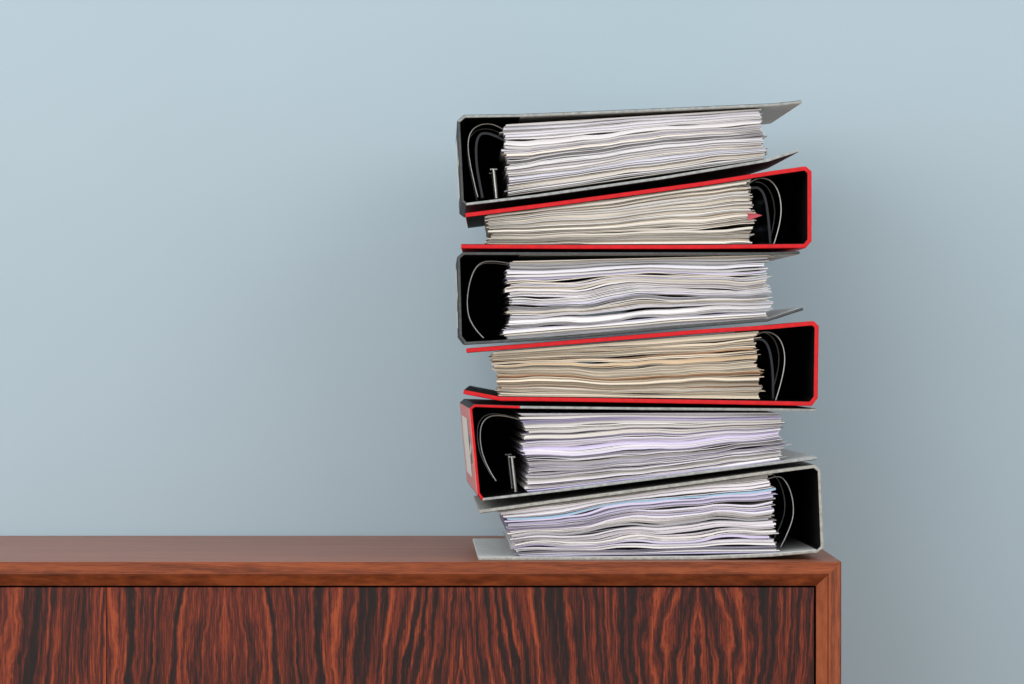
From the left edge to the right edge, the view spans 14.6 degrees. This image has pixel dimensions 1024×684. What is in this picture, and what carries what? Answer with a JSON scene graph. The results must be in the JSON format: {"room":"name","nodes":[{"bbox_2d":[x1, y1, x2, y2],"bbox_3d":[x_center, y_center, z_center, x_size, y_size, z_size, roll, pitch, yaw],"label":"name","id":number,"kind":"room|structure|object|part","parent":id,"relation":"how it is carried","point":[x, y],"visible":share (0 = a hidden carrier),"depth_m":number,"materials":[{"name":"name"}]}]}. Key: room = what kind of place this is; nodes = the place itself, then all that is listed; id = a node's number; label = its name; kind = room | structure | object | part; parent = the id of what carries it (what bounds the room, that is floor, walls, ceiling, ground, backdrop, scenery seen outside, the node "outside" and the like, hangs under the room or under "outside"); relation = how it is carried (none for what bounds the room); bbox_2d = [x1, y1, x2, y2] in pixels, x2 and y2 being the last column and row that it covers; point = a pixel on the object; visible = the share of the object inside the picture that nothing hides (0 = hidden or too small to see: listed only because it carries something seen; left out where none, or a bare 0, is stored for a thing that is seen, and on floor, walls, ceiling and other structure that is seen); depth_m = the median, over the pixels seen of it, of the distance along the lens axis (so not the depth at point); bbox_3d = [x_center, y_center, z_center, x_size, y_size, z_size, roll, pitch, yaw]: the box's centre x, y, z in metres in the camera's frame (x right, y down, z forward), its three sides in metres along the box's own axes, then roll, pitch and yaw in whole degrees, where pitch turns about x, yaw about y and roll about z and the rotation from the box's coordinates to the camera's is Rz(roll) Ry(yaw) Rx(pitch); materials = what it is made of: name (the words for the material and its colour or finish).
{"room":"office","nodes":[
{"label":"office","id":0,"kind":"room"},
{"bbox_2d":[0,0,1023,683],"bbox_3d":[-0.300,-0.415,3.882,5.800,2.700,0.100,0,0,0],"label":"wall","id":1,"kind":"structure","parent":0,"point":[233,232],"depth_m":3.83,"materials":[{"name":"blue paint"}]},
{"bbox_3d":[-0.300,0.975,1.366,5.800,0.080,5.132,0,0,0],"label":"floor","id":2,"kind":"structure","parent":0,"visible":0},
{"bbox_2d":[0,536,840,683],"bbox_3d":[-0.643,0.560,3.598,1.841,0.750,0.455,0,0,0],"label":"sideboard","id":3,"kind":"object","parent":2,"relation":"on","point":[74,609],"visible":0.98,"depth_m":3.38,"materials":[{"name":"brown wood"}]},
{"bbox_3d":[-0.643,0.440,3.390,0.600,0.466,0.018,0,0,0],"label":"door panel","id":4,"kind":"part","parent":3,"relation":"part of","materials":[{"name":"brown wood"}]},
{"bbox_3d":[-0.044,0.440,3.390,0.598,0.466,0.018,0,0,0],"label":"door panel","id":5,"kind":"part","parent":3,"relation":"part of","materials":[{"name":"brown wood"}]},
{"bbox_2d":[473,461,823,559],"bbox_3d":[0.114,0.145,3.558,0.294,0.081,0.318,0,0,-1],"label":"binder","id":6,"kind":"object","parent":3,"relation":"on","point":[771,510],"visible":0.99,"depth_m":3.41,"materials":[{"name":"paper"}]},
{"bbox_2d":[460,399,816,500],"bbox_3d":[0.106,0.094,3.561,0.296,0.082,0.318,0,0,-2],"label":"binder","id":7,"kind":"object","parent":6,"relation":"on","point":[512,449],"visible":0.99,"depth_m":3.41,"materials":[{"name":"paper"}]},
{"bbox_3d":[-0.002,0.114,3.507,0.007,0.030,0.003,0,0,-2],"label":"post","id":8,"kind":"part","parent":7,"relation":"part of","materials":[{"name":"metal"}]},
{"bbox_3d":[0.002,0.114,3.427,0.007,0.030,0.003,0,0,-2],"label":"post","id":9,"kind":"part","parent":7,"relation":"part of","materials":[{"name":"metal"}]},
{"bbox_2d":[463,321,818,405],"bbox_3d":[0.111,0.018,3.561,0.303,0.072,0.318,0,0,0],"label":"binder","id":10,"kind":"object","parent":7,"relation":"on","point":[773,364],"visible":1,"depth_m":3.41,"materials":[{"name":"paper"}]},
{"bbox_2d":[456,251,802,344],"bbox_3d":[0.098,-0.037,3.560,0.295,0.080,0.318,0,0,-1],"label":"binder","id":11,"kind":"object","parent":10,"relation":"on","point":[495,295],"visible":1,"depth_m":3.41,"materials":[{"name":"paper"}]},
{"bbox_2d":[461,166,811,251],"bbox_3d":[0.105,-0.114,3.562,0.299,0.070,0.318,0,0,0],"label":"binder","id":12,"kind":"object","parent":11,"relation":"on","point":[770,211],"visible":0.99,"depth_m":3.41,"materials":[{"name":"paper"}]},
{"bbox_2d":[456,100,801,216],"bbox_3d":[0.097,-0.161,3.559,0.293,0.090,0.318,0,0,-1],"label":"binder","id":13,"kind":"object","parent":12,"relation":"on","point":[504,160],"visible":1,"depth_m":3.41,"materials":[{"name":"paper"}]},
{"bbox_3d":[-0.016,-0.136,3.508,0.006,0.025,0.003,0,0,-1],"label":"post","id":14,"kind":"part","parent":13,"relation":"part of","materials":[{"name":"metal"}]},
{"bbox_3d":[-0.015,-0.136,3.428,0.006,0.025,0.003,0,0,-1],"label":"post","id":15,"kind":"part","parent":13,"relation":"part of","materials":[{"name":"metal"}]}
]}

